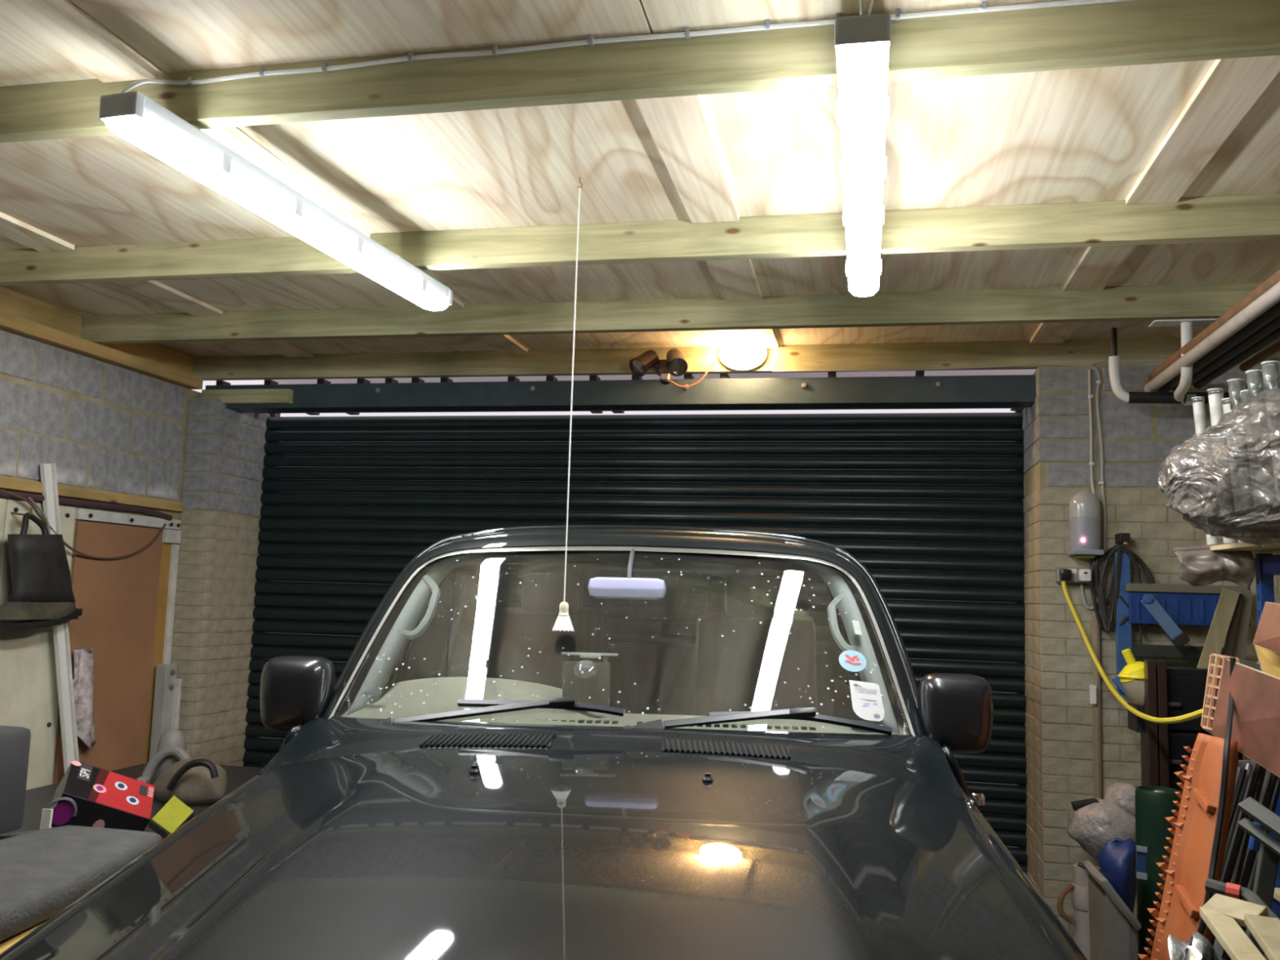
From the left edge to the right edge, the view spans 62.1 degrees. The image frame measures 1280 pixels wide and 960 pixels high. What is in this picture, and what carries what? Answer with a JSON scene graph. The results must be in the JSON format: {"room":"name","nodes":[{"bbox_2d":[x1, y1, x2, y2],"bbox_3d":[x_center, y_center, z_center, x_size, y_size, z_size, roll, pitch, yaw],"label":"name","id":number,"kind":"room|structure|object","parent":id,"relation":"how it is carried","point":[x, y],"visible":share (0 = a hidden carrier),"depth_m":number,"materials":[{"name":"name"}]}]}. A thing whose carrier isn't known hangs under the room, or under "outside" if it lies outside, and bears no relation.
{"room":"home garage","nodes":[
{"label":"home garage","id":0,"kind":"room"},
{"bbox_2d":[0,329,201,790],"bbox_3d":[-3.386,0.455,2.326,0.238,2.755,8.440,0,-6,12],"label":"wall","id":1,"kind":"structure","parent":0,"point":[104,426],"depth_m":5.01,"materials":[{"name":"concrete"}]},
{"bbox_2d":[0,507,82,630],"bbox_3d":[-2.715,0.389,4.702,0.164,0.535,0.621,0,-6,12],"label":"bag","id":2,"kind":"object","parent":1,"relation":"hanging from","point":[42,594],"visible":1,"depth_m":4.68,"materials":[{"name":"black leather"}]},
{"bbox_2d":[0,488,166,559],"bbox_3d":[-2.663,0.240,5.166,0.039,0.282,1.143,0,-6,12],"label":"cord","id":3,"kind":"object","parent":1,"relation":"hanging from","point":[28,501],"visible":0.97,"depth_m":5.07,"materials":[{"name":"black rubber"}]},
{"bbox_2d":[0,475,183,511],"bbox_3d":[-2.977,-0.084,3.832,0.050,0.050,4.216,0,-6,12],"label":"trim","id":4,"kind":"structure","parent":1,"relation":"attached to","point":[9,483],"depth_m":5.20,"materials":[{"name":"wood"}]},
{"bbox_2d":[0,285,203,389],"bbox_3d":[-2.975,-0.843,3.946,0.155,0.190,4.270,0,-6,12],"label":"wooden beam","id":5,"kind":"structure","parent":1,"relation":"on","point":[20,314],"depth_m":5.11,"materials":[{"name":"brown wood"}]},
{"bbox_2d":[53,508,181,783],"bbox_3d":[-2.648,1.180,5.386,0.049,2.015,0.775,0,-6,12],"label":"door","id":6,"kind":"structure","parent":1,"relation":"in","point":[127,604],"depth_m":5.43,"materials":[{"name":"brown paint"}]},
{"bbox_2d":[72,648,96,750],"bbox_3d":[-2.680,1.054,5.106,0.071,0.490,0.249,0,-6,12],"label":"rag","id":7,"kind":"object","parent":6,"relation":"hanging from","point":[82,682],"visible":0.88,"depth_m":5.11,"materials":[{"name":"grey fabric"}]},
{"bbox_2d":[149,663,182,759],"bbox_3d":[-2.524,1.294,5.658,0.100,0.615,0.090,0,-6,12],"label":"board","id":8,"kind":"object","parent":1,"relation":"attached to","point":[167,690],"depth_m":5.64,"materials":[{"name":"grey paint"}]},
{"bbox_2d":[170,397,270,766],"bbox_3d":[-2.509,0.917,6.109,0.398,2.700,0.622,0,-6,12],"label":"wall","id":9,"kind":"structure","parent":0,"point":[224,453],"depth_m":5.92,"materials":[{"name":"brick"}]},
{"bbox_2d":[200,388,293,404],"bbox_3d":[-2.195,-0.465,5.938,0.539,0.077,0.048,0,-6,12],"label":"trim","id":10,"kind":"structure","parent":9,"relation":"on","point":[264,396],"depth_m":5.91,"materials":[{"name":"wood"}]},
{"bbox_2d":[205,370,1035,413],"bbox_3d":[-0.267,-0.463,5.634,4.462,0.163,0.174,0,-6,12],"label":"lintel","id":11,"kind":"object","parent":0,"point":[918,391],"visible":0.91,"depth_m":5.49,"materials":[{"name":"metal"}]},
{"bbox_2d":[0,0,1279,380],"bbox_3d":[-0.482,-1.107,1.575,6.310,0.230,8.220,0,-6,12],"label":"ceiling","id":12,"kind":"structure","parent":0,"point":[1059,178],"depth_m":3.25,"materials":[{"name":"brown wood"}]},
{"bbox_2d":[98,91,453,311],"bbox_3d":[-0.978,-0.772,3.230,0.114,0.108,1.634,0,-6,16],"label":"strip light","id":13,"kind":"object","parent":12,"relation":"attached to","point":[133,117],"visible":1,"depth_m":2.89,"materials":[{"name":"white plastic"}]},
{"bbox_2d":[551,177,582,631],"bbox_3d":[-0.205,-0.243,3.195,0.066,1.382,0.066,0,-6,12],"label":"hanging shuttlecock","id":14,"kind":"object","parent":12,"relation":"hanging from","point":[563,622],"visible":1,"depth_m":3.15,"materials":[{"name":"plastic"}]},
{"bbox_2d":[121,0,1133,93],"bbox_3d":[-0.102,-0.949,2.348,2.356,0.164,0.164,0,-6,12],"label":"cable","id":15,"kind":"object","parent":12,"relation":"attached to","point":[190,81],"visible":0.88,"depth_m":2.42,"materials":[{"name":"white plastic"}]},
{"bbox_2d":[629,348,688,384],"bbox_3d":[0.101,-0.576,5.377,0.301,0.183,0.180,0,-6,12],"label":"floodlight","id":16,"kind":"object","parent":12,"relation":"attached to","point":[675,364],"visible":1,"depth_m":5.35,"materials":[{"name":"black metal"}]},
{"bbox_2d":[719,341,767,371],"bbox_3d":[0.513,-0.640,5.339,0.241,0.170,0.098,0,-6,12],"label":"lamp","id":17,"kind":"object","parent":12,"relation":"attached to","point":[737,356],"visible":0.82,"depth_m":5.31,"materials":[{"name":"white plastic"}]},
{"bbox_2d":[834,13,891,296],"bbox_3d":[0.597,-0.767,2.844,0.114,0.108,1.675,0,-6,12],"label":"strip light","id":18,"kind":"object","parent":12,"relation":"attached to","point":[862,42],"visible":1,"depth_m":2.37,"materials":[{"name":"white plastic"}]},
{"bbox_2d":[772,364,1081,372],"bbox_3d":[1.395,-0.546,5.187,1.496,0.022,0.007,0,-6,12],"label":"cable","id":19,"kind":"object","parent":12,"relation":"attached to","point":[1025,364],"visible":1,"depth_m":5.17,"materials":[{"name":"grey plastic"}]},
{"bbox_2d":[1090,360,1165,365],"bbox_3d":[2.311,-0.551,4.995,0.366,0.023,0.010,0,-6,12],"label":"lead","id":20,"kind":"object","parent":12,"relation":"attached to","point":[1157,361],"visible":0.81,"depth_m":4.99,"materials":[{"name":"grey"}]},
{"bbox_2d":[1108,318,1248,405],"bbox_3d":[2.350,-0.524,4.403,0.664,0.353,0.548,0,-6,12],"label":"hanger","id":21,"kind":"object","parent":12,"relation":"hanging from","point":[1181,395],"visible":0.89,"depth_m":4.62,"materials":[{"name":"white plastic"}]},
{"bbox_2d":[1143,281,1279,391],"bbox_3d":[1.910,-0.595,3.059,0.048,0.047,3.400,0,-6,12],"label":"pipe","id":22,"kind":"object","parent":21,"relation":"on","point":[1271,297],"visible":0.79,"depth_m":3.73,"materials":[{"name":"plastic"}]},
{"bbox_2d":[1143,269,1279,383],"bbox_3d":[1.916,-0.637,3.073,0.042,0.041,3.420,0,-6,12],"label":"pipe","id":23,"kind":"object","parent":21,"relation":"on","point":[1274,278],"visible":0.67,"depth_m":3.75,"materials":[{"name":"metal"}]},
{"bbox_2d":[1155,301,1279,391],"bbox_3d":[1.971,-0.590,3.067,0.044,0.043,3.440,0,-6,12],"label":"pipe","id":24,"kind":"object","parent":21,"relation":"on","point":[1273,312],"visible":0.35,"depth_m":3.81,"materials":[{"name":"plastic"}]},
{"bbox_2d":[1172,315,1279,391],"bbox_3d":[2.020,-0.592,3.036,0.044,0.043,3.400,0,-6,12],"label":"pipe","id":25,"kind":"object","parent":21,"relation":"on","point":[1274,324],"visible":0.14,"depth_m":3.90,"materials":[{"name":"plastic"}]},
{"bbox_2d":[1192,327,1279,388],"bbox_3d":[2.064,-0.595,2.976,0.040,0.039,3.300,0,-6,12],"label":"pipe","id":26,"kind":"object","parent":21,"relation":"on","point":[1274,335],"visible":0.74,"depth_m":4.04,"materials":[{"name":"plastic"}]},
{"bbox_2d":[1239,339,1279,371],"bbox_3d":[2.096,-0.611,2.791,0.034,0.033,2.950,0,-6,12],"label":"pipe","id":27,"kind":"object","parent":21,"relation":"on","point":[1274,348],"visible":1,"depth_m":4.01,"materials":[{"name":"metal"}]},
{"bbox_2d":[271,368,1036,384],"bbox_3d":[0.005,-0.710,6.322,4.807,0.570,0.040,0,-6,12],"label":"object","id":28,"kind":"structure","parent":0,"point":[1020,371],"depth_m":6.20,"materials":[{"name":"grey"}]},
{"bbox_2d":[1022,363,1279,959],"bbox_3d":[2.661,0.899,5.021,1.556,2.810,0.624,0,-6,12],"label":"wall","id":29,"kind":"structure","parent":0,"point":[1137,438],"depth_m":4.88,"materials":[{"name":"brick"}]},
{"bbox_2d":[242,407,1027,875],"bbox_3d":[-0.174,0.921,5.782,4.372,2.838,0.240,0,-6,12],"label":"door","id":30,"kind":"structure","parent":29,"relation":"in","point":[955,593],"depth_m":5.82,"materials":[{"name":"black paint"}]},
{"bbox_2d":[1055,567,1089,582],"bbox_3d":[1.983,0.435,4.873,0.145,0.070,0.051,0,-6,12],"label":"double socket","id":31,"kind":"object","parent":29,"relation":"attached to","point":[1074,570],"visible":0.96,"depth_m":4.86,"materials":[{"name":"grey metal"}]},
{"bbox_2d":[1059,568,1071,581],"bbox_3d":[1.937,0.432,4.840,0.048,0.054,0.046,0,-6,12],"label":"plug","id":32,"kind":"object","parent":31,"relation":"attached to","point":[1065,575],"visible":1,"depth_m":4.82,"materials":[{"name":"black plastic"}]},
{"bbox_2d":[1078,568,1091,581],"bbox_3d":[2.018,0.432,4.825,0.050,0.056,0.042,0,-6,12],"label":"plug","id":33,"kind":"object","parent":31,"relation":"attached to","point":[1084,575],"visible":1,"depth_m":4.81,"materials":[{"name":"white plastic"}]},
{"bbox_2d":[1067,490,1103,558],"bbox_3d":[2.029,0.202,4.849,0.135,0.306,0.128,0,-6,12],"label":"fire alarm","id":34,"kind":"object","parent":29,"relation":"attached to","point":[1085,534],"visible":1,"depth_m":4.81,"materials":[{"name":"grey plastic"}]},
{"bbox_2d":[1080,368,1102,609],"bbox_3d":[2.077,0.038,4.914,0.095,1.115,0.013,0,-6,12],"label":"cable","id":35,"kind":"object","parent":29,"relation":"attached to","point":[1086,606],"visible":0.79,"depth_m":4.93,"materials":[{"name":"grey plastic"}]},
{"bbox_2d":[1091,615,1102,872],"bbox_3d":[2.044,1.425,4.752,0.046,1.630,0.036,0,-6,12],"label":"conduit","id":36,"kind":"object","parent":29,"relation":"attached to","point":[1096,677],"visible":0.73,"depth_m":4.78,"materials":[{"name":"brown"}]},
{"bbox_2d":[1089,684,1096,704],"bbox_3d":[2.034,0.963,4.777,0.026,0.084,0.021,0,-6,12],"label":"switch","id":37,"kind":"object","parent":36,"relation":"attached to","point":[1092,687],"visible":1,"depth_m":4.77,"materials":[{"name":"white plastic"}]},
{"bbox_2d":[1090,365,1106,551],"bbox_3d":[2.121,-0.101,4.921,0.056,0.866,0.012,0,-6,12],"label":"cable","id":38,"kind":"object","parent":29,"relation":"attached to","point":[1091,367],"visible":0.99,"depth_m":4.92,"materials":[{"name":"grey plastic"}]},
{"bbox_2d":[1088,533,1154,659],"bbox_3d":[2.168,0.532,4.793,0.269,0.582,0.105,0,-6,12],"label":"cable coil","id":39,"kind":"object","parent":29,"relation":"hanging from","point":[1120,538],"visible":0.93,"depth_m":4.79,"materials":[{"name":"black"}]},
{"bbox_2d":[1061,581,1202,724],"bbox_3d":[1.736,0.583,3.690,0.130,0.504,2.281,0,-6,12],"label":"cable","id":40,"kind":"object","parent":29,"relation":"attached to","point":[1197,713],"visible":0.82,"depth_m":4.28,"materials":[{"name":"yellow plastic"}]},
{"bbox_2d":[1111,551,1250,702],"bbox_3d":[2.368,0.661,4.663,0.577,0.684,0.145,0,-6,12],"label":"workbench","id":41,"kind":"object","parent":29,"relation":"attached to","point":[1169,606],"visible":0.73,"depth_m":4.69,"materials":[{"name":"blue metal"}]},
{"bbox_3d":[-0.436,1.930,1.773,6.460,0.120,8.900,0,-6,12],"label":"floor","id":42,"kind":"structure","parent":0,"visible":0},
{"bbox_2d":[40,462,79,773],"bbox_3d":[-2.674,1.041,4.966,0.041,2.213,0.485,-1,-7,24],"label":"leaning post","id":43,"kind":"object","parent":42,"relation":"on","point":[47,471],"visible":0.55,"depth_m":4.93,"materials":[{"name":"white plastic"}]},
{"bbox_2d":[0,825,161,953],"bbox_3d":[-1.638,1.366,2.188,1.020,1.018,1.407,0,-6,12],"label":"bench","id":44,"kind":"object","parent":42,"relation":"on","point":[42,872],"visible":0.73,"depth_m":2.52,"materials":[{"name":"grey carpet"}]},
{"bbox_2d":[0,725,31,834],"bbox_3d":[-1.810,0.757,2.777,0.360,0.313,0.170,0,-6,12],"label":"tool case","id":45,"kind":"object","parent":44,"relation":"on","point":[15,741],"visible":1,"depth_m":2.77,"materials":[{"name":"grey plastic"}]},
{"bbox_2d":[0,762,262,839],"bbox_3d":[-1.980,1.719,4.282,1.620,0.745,2.240,0,-6,12],"label":"storage chest","id":46,"kind":"object","parent":42,"relation":"on","point":[37,799],"visible":0.03,"depth_m":4.62,"materials":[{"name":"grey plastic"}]},
{"bbox_2d":[40,808,53,829],"bbox_3d":[-1.786,1.108,3.180,0.036,0.242,0.028,0,-6,12],"label":"plastic offcut","id":47,"kind":"object","parent":46,"relation":"on","point":[46,814],"visible":0.36,"depth_m":3.19,"materials":[{"name":"white paint"}]},
{"bbox_2d":[49,760,155,831],"bbox_3d":[-1.845,1.115,3.653,0.340,0.288,0.254,5,-7,-30],"label":"printed box","id":48,"kind":"object","parent":46,"relation":"on","point":[86,795],"visible":0.93,"depth_m":3.59,"materials":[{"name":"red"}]},
{"bbox_2d":[51,801,73,825],"bbox_3d":[-1.903,1.098,3.504,0.069,0.082,0.029,4,-6,-17],"label":"picture","id":49,"kind":"object","parent":48,"relation":"attached to","point":[63,811],"depth_m":3.50,"materials":[{"name":"purple"}]},
{"bbox_2d":[49,796,77,816],"bbox_3d":[-1.893,1.074,3.496,0.083,0.068,0.027,6,-7,-34],"label":"print","id":50,"kind":"object","parent":48,"relation":"attached to","point":[64,806],"depth_m":3.50,"materials":[{"name":"grey"}]},
{"bbox_2d":[137,746,191,783],"bbox_3d":[-2.106,1.283,4.751,0.244,0.180,0.110,3,-6,-11],"label":"hose","id":51,"kind":"object","parent":46,"relation":"on","point":[178,752],"visible":0.76,"depth_m":4.76,"materials":[{"name":"grey"}]},
{"bbox_2d":[155,728,186,778],"bbox_3d":[-2.139,1.268,4.850,0.124,0.262,0.122,0,-6,12],"label":"canister","id":52,"kind":"object","parent":46,"relation":"on","point":[171,737],"visible":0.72,"depth_m":4.81,"materials":[{"name":"grey"}]},
{"bbox_2d":[147,795,195,838],"bbox_3d":[-1.577,1.138,3.586,0.104,0.095,0.307,2,-6,-6],"label":"box","id":53,"kind":"object","parent":46,"relation":"on","point":[175,813],"visible":0.82,"depth_m":3.56,"materials":[{"name":"yellow"}]},
{"bbox_2d":[152,758,227,805],"bbox_3d":[-1.902,1.272,4.553,0.369,0.204,0.311,0,-6,12],"label":"sack","id":54,"kind":"object","parent":46,"relation":"on","point":[193,781],"visible":0.98,"depth_m":4.47,"materials":[{"name":"beige fabric"}]},
{"bbox_2d":[0,524,1087,959],"bbox_3d":[-0.062,1.055,3.131,2.089,1.962,4.598,1,-6,4],"label":"car","id":55,"kind":"object","parent":42,"relation":"on","point":[767,772],"visible":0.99,"depth_m":2.33,"materials":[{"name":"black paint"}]},
{"bbox_2d":[259,655,337,731],"bbox_3d":[-0.992,0.631,3.101,0.213,0.233,0.171,0,-6,12],"label":"mirror","id":56,"kind":"object","parent":55,"relation":"attached to","point":[300,691],"depth_m":3.03,"materials":[{"name":"black plastic"}]},
{"bbox_2d":[419,733,555,747],"bbox_3d":[-0.388,0.665,2.717,0.339,0.038,0.065,1,-6,4],"label":"vent","id":57,"kind":"object","parent":55,"relation":"attached to","point":[428,740],"depth_m":2.71,"materials":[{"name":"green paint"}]},
{"bbox_2d":[535,719,618,724],"bbox_3d":[-0.227,0.687,3.027,0.330,0.009,0.031,1,-6,4],"label":"vent","id":58,"kind":"object","parent":55,"relation":"attached to","point":[539,721],"depth_m":3.01,"materials":[{"name":"black"}]},
{"bbox_2d":[561,652,617,706],"bbox_3d":[-0.151,0.578,3.068,0.165,0.153,0.109,1,-6,4],"label":"mount","id":59,"kind":"object","parent":55,"relation":"attached to","point":[586,679],"visible":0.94,"depth_m":3.09,"materials":[{"name":"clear plastic"}]},
{"bbox_2d":[573,659,597,678],"bbox_3d":[-0.155,0.541,3.044,0.068,0.050,0.053,1,-6,4],"label":"cup","id":60,"kind":"object","parent":59,"relation":"on","point":[587,668],"depth_m":3.05,"materials":[{"name":"clear plastic"}]},
{"bbox_2d":[587,548,666,599],"bbox_3d":[-0.033,0.295,3.372,0.244,0.164,0.154,0,-6,12],"label":"mirror","id":61,"kind":"object","parent":55,"relation":"attached to","point":[628,588],"depth_m":3.31,"materials":[{"name":"grey plastic"}]},
{"bbox_2d":[636,721,815,730],"bbox_3d":[0.241,0.693,2.992,0.499,0.009,0.031,1,-6,4],"label":"vent","id":62,"kind":"object","parent":55,"relation":"attached to","point":[709,726],"depth_m":2.98,"materials":[{"name":"black"}]},
{"bbox_2d":[662,737,791,759],"bbox_3d":[0.215,0.673,2.672,0.326,0.033,0.104,0,-6,12],"label":"vent","id":63,"kind":"object","parent":55,"relation":"attached to","point":[724,747],"depth_m":2.67,"materials":[{"name":"green paint"}]},
{"bbox_2d":[911,673,993,753],"bbox_3d":[0.862,0.657,2.954,0.222,0.234,0.147,0,-6,12],"label":"mirror","id":64,"kind":"object","parent":55,"relation":"attached to","point":[955,711],"depth_m":2.89,"materials":[{"name":"black plastic"}]},
{"bbox_2d":[1057,863,1101,959],"bbox_3d":[1.892,1.953,4.571,0.193,0.572,0.131,0,-6,12],"label":"pipe","id":65,"kind":"object","parent":42,"relation":"on","point":[1078,888],"visible":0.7,"depth_m":4.55,"materials":[{"name":"plastic"}]},
{"bbox_2d":[1066,782,1137,873],"bbox_3d":[1.956,1.454,4.438,0.327,0.374,0.252,0,-6,12],"label":"plastic bag","id":66,"kind":"object","parent":65,"relation":"on","point":[1095,821],"visible":0.72,"depth_m":4.38,"materials":[{"name":"grey plastic"}]},
{"bbox_2d":[1083,860,1141,959],"bbox_3d":[1.587,1.721,3.560,0.133,0.800,0.308,0,-6,12],"label":"bin","id":67,"kind":"object","parent":42,"relation":"on","point":[1113,927],"visible":1,"depth_m":3.47,"materials":[{"name":"plastic"}]},
{"bbox_2d":[1097,836,1146,913],"bbox_3d":[1.596,1.327,3.530,0.121,0.268,0.192,3,-6,-15],"label":"sack","id":68,"kind":"object","parent":67,"relation":"in","point":[1121,862],"visible":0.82,"depth_m":3.49,"materials":[{"name":"blue plastic"}]},
{"bbox_2d":[1134,785,1182,959],"bbox_3d":[1.773,1.597,3.609,0.153,1.068,0.153,0,-6,12],"label":"gas cylinder","id":69,"kind":"object","parent":42,"relation":"on","point":[1153,804],"visible":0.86,"depth_m":3.59,"materials":[{"name":"green metal"}]},
{"bbox_2d":[1133,587,1239,916],"bbox_3d":[2.205,1.348,4.479,0.646,1.794,0.023,1,-6,7],"label":"plank","id":70,"kind":"object","parent":42,"relation":"on","point":[1224,612],"visible":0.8,"depth_m":4.52,"materials":[{"name":"wood"}]},
{"bbox_2d":[1137,733,1238,959],"bbox_3d":[1.219,1.293,2.452,0.337,1.380,0.466,0,-6,12],"label":"board","id":71,"kind":"object","parent":42,"relation":"on","point":[1187,871],"visible":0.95,"depth_m":2.56,"materials":[{"name":"orange plastic"}]},
{"bbox_2d":[1140,659,1243,959],"bbox_3d":[2.000,1.411,3.834,0.326,1.498,0.150,0,-6,12],"label":"board","id":72,"kind":"object","parent":42,"relation":"on","point":[1169,691],"visible":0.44,"depth_m":3.85,"materials":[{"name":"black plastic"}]},
{"bbox_2d":[1117,648,1144,733],"bbox_3d":[1.875,0.787,3.987,0.148,0.304,0.154,7,-8,-40],"label":"bottle","id":73,"kind":"object","parent":72,"relation":"on","point":[1131,677],"visible":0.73,"depth_m":3.96,"materials":[{"name":"beige plastic"}]},
{"bbox_2d":[1220,751,1239,878],"bbox_3d":[1.310,1.318,2.581,0.303,1.358,0.277,0,-6,12],"label":"board","id":74,"kind":"object","parent":42,"relation":"on","point":[1237,754],"visible":0.02,"depth_m":2.60,"materials":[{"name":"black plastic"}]},
{"bbox_2d":[1203,656,1279,777],"bbox_3d":[1.440,0.564,2.402,0.048,0.304,0.555,2,-6,0],"label":"plywood sheet","id":75,"kind":"object","parent":74,"relation":"on","point":[1255,693],"visible":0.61,"depth_m":2.48,"materials":[{"name":"brown wood"}]},
{"bbox_2d":[1196,657,1235,934],"bbox_3d":[1.345,0.744,2.448,0.312,0.657,0.077,7,-8,-40],"label":"board","id":76,"kind":"object","parent":75,"relation":"hanging from","point":[1201,928],"visible":0.75,"depth_m":2.38,"materials":[{"name":"wood"}]},
{"bbox_2d":[1200,653,1260,730],"bbox_3d":[1.451,0.541,2.618,0.133,0.223,0.031,-3,-8,36],"label":"lattice","id":77,"kind":"object","parent":75,"relation":"hanging from","point":[1216,665],"visible":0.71,"depth_m":2.65,"materials":[{"name":"orange plastic"}]},
{"bbox_2d":[1222,593,1243,659],"bbox_3d":[2.345,1.357,4.468,0.410,1.768,0.023,1,-6,5],"label":"batten","id":78,"kind":"object","parent":42,"relation":"on","point":[1231,633],"visible":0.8,"depth_m":4.52,"materials":[{"name":"brown wood"}]},
{"bbox_2d":[1220,763,1253,879],"bbox_3d":[1.422,1.389,2.796,0.436,1.270,0.016,2,-6,-5],"label":"pole","id":79,"kind":"object","parent":42,"relation":"on","point":[1248,766],"visible":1,"depth_m":2.86,"materials":[{"name":"grey metal"}]},
{"bbox_2d":[1226,766,1247,843],"bbox_3d":[1.385,1.390,2.773,0.456,1.265,0.028,2,-6,-5],"label":"pole","id":80,"kind":"object","parent":42,"relation":"on","point":[1241,772],"visible":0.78,"depth_m":2.84,"materials":[{"name":"metal"}]},
{"bbox_2d":[1211,760,1262,946],"bbox_3d":[1.456,1.390,2.818,0.446,1.278,0.030,2,-6,-4],"label":"pole","id":81,"kind":"object","parent":42,"relation":"on","point":[1256,770],"visible":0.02,"depth_m":2.86,"materials":[{"name":"metal"}]},
{"bbox_2d":[1231,592,1253,664],"bbox_3d":[2.431,1.360,4.480,0.344,1.772,0.027,1,-6,3],"label":"board","id":82,"kind":"object","parent":42,"relation":"on","point":[1242,633],"visible":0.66,"depth_m":4.54,"materials":[{"name":"brown wood"}]},
{"bbox_2d":[1231,760,1257,933],"bbox_3d":[1.673,1.419,2.926,0.068,1.268,0.012,0,-6,12],"label":"board","id":83,"kind":"object","parent":42,"relation":"on","point":[1242,763],"visible":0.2,"depth_m":2.98,"materials":[{"name":"grey"}]},
{"bbox_2d":[1209,541,1279,959],"bbox_3d":[1.924,1.042,2.252,0.752,1.887,2.400,0,-6,12],"label":"shelving unit","id":84,"kind":"object","parent":42,"relation":"on","point":[1267,557],"visible":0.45,"depth_m":3.25,"materials":[{"name":"blue metal"}]},
{"bbox_2d":[1191,396,1218,544],"bbox_3d":[1.888,-0.022,3.554,0.073,0.513,0.040,0,-6,12],"label":"clear tube","id":85,"kind":"object","parent":84,"relation":"on","point":[1199,413],"visible":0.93,"depth_m":3.56,"materials":[{"name":"plastic"}]},
{"bbox_2d":[1172,542,1255,590],"bbox_3d":[1.801,0.270,3.341,0.231,0.148,0.081,-2,-7,30],"label":"plastic bag","id":86,"kind":"object","parent":84,"relation":"hanging from","point":[1200,566],"visible":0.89,"depth_m":3.33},
{"bbox_2d":[1158,386,1279,546],"bbox_3d":[1.886,-0.061,2.764,0.944,0.473,1.291,0,-6,12],"label":"bundle","id":87,"kind":"object","parent":84,"relation":"on","point":[1224,480],"visible":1,"depth_m":2.72,"materials":[{"name":"grey"}]},
{"bbox_2d":[1206,387,1238,542],"bbox_3d":[1.872,-0.038,3.415,0.082,0.513,0.049,0,-6,12],"label":"clear tube","id":88,"kind":"object","parent":84,"relation":"on","point":[1215,405],"visible":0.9,"depth_m":3.42,"materials":[{"name":"plastic"}]},
{"bbox_2d":[1226,378,1246,411],"bbox_3d":[1.855,-0.054,3.266,0.082,0.513,0.049,0,-6,12],"label":"clear tube","id":89,"kind":"object","parent":84,"relation":"on","point":[1233,401],"visible":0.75,"depth_m":3.28,"materials":[{"name":"plastic"}]},
{"bbox_2d":[1245,369,1264,397],"bbox_3d":[1.839,-0.069,3.138,0.082,0.513,0.049,0,-6,12],"label":"clear tube","id":90,"kind":"object","parent":84,"relation":"on","point":[1251,393],"visible":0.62,"depth_m":3.15,"materials":[{"name":"plastic"}]},
{"bbox_2d":[1253,601,1279,653],"bbox_3d":[1.626,0.389,2.617,0.046,0.179,0.406,1,-6,6],"label":"plywood sheet","id":91,"kind":"object","parent":84,"relation":"on","point":[1268,633],"visible":1,"depth_m":2.76,"materials":[{"name":"brown wood"}]},
{"bbox_2d":[1254,644,1279,678],"bbox_3d":[1.683,0.502,2.768,0.028,0.137,0.228,2,-6,-2],"label":"board","id":92,"kind":"object","parent":84,"relation":"on","point":[1269,660],"visible":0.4,"depth_m":2.83,"materials":[{"name":"yellow paint"}]},
{"bbox_2d":[1260,360,1279,390],"bbox_3d":[1.817,-0.082,3.021,0.082,0.513,0.049,0,-6,12],"label":"clear tube","id":93,"kind":"object","parent":84,"relation":"on","point":[1267,385],"visible":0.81,"depth_m":3.04,"materials":[{"name":"plastic"}]},
{"bbox_2d":[1231,767,1266,884],"bbox_3d":[1.506,1.392,2.830,0.398,1.276,0.018,2,-6,-6],"label":"pole","id":94,"kind":"object","parent":42,"relation":"on","point":[1243,849],"visible":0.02,"depth_m":2.88,"materials":[{"name":"grey metal"}]},
{"bbox_2d":[1226,768,1278,959],"bbox_3d":[1.521,1.407,2.852,0.448,1.258,0.032,2,-6,-4],"label":"pole","id":95,"kind":"object","parent":42,"relation":"on","point":[1270,780],"visible":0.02,"depth_m":2.91,"materials":[{"name":"metal"}]},
{"bbox_2d":[1231,779,1279,959],"bbox_3d":[1.563,1.426,2.857,0.404,1.218,0.016,3,-6,-8],"label":"pole","id":96,"kind":"object","parent":42,"relation":"on","point":[1275,797],"visible":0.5,"depth_m":2.93,"materials":[{"name":"grey metal"}]},
{"bbox_2d":[1237,796,1279,955],"bbox_3d":[1.370,1.297,1.915,0.357,1.286,0.746,6,-7,-33],"label":"trestle","id":97,"kind":"object","parent":42,"relation":"on","point":[1264,882],"visible":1,"depth_m":2.27,"materials":[{"name":"metal"}]},
{"bbox_2d":[1167,931,1225,959],"bbox_3d":[1.065,0.937,2.023,0.112,0.113,0.168,-1,-7,27],"label":"bag","id":98,"kind":"object","parent":97,"relation":"on","point":[1198,947],"visible":1,"depth_m":2.06,"materials":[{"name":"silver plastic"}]},
{"bbox_2d":[1199,893,1279,959],"bbox_3d":[1.147,0.889,1.976,0.130,0.142,0.435,0,-6,12],"label":"wood planks","id":99,"kind":"object","parent":97,"relation":"on","point":[1224,915],"visible":1,"depth_m":2.03,"materials":[{"name":"beige wood"}]},
{"bbox_2d":[1204,878,1279,919],"bbox_3d":[1.233,0.860,2.109,0.068,0.078,0.251,3,-6,-12],"label":"tool","id":100,"kind":"object","parent":99,"relation":"on","point":[1231,890],"visible":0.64,"depth_m":2.18,"materials":[{"name":"grey metal"}]},
{"bbox_2d":[1248,822,1265,851],"bbox_3d":[1.367,0.790,2.357,0.036,0.061,0.026,0,-6,12],"label":"tool","id":101,"kind":"object","parent":97,"relation":"hanging from","point":[1253,844],"visible":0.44,"depth_m":2.35,"materials":[{"name":"blue plastic"}]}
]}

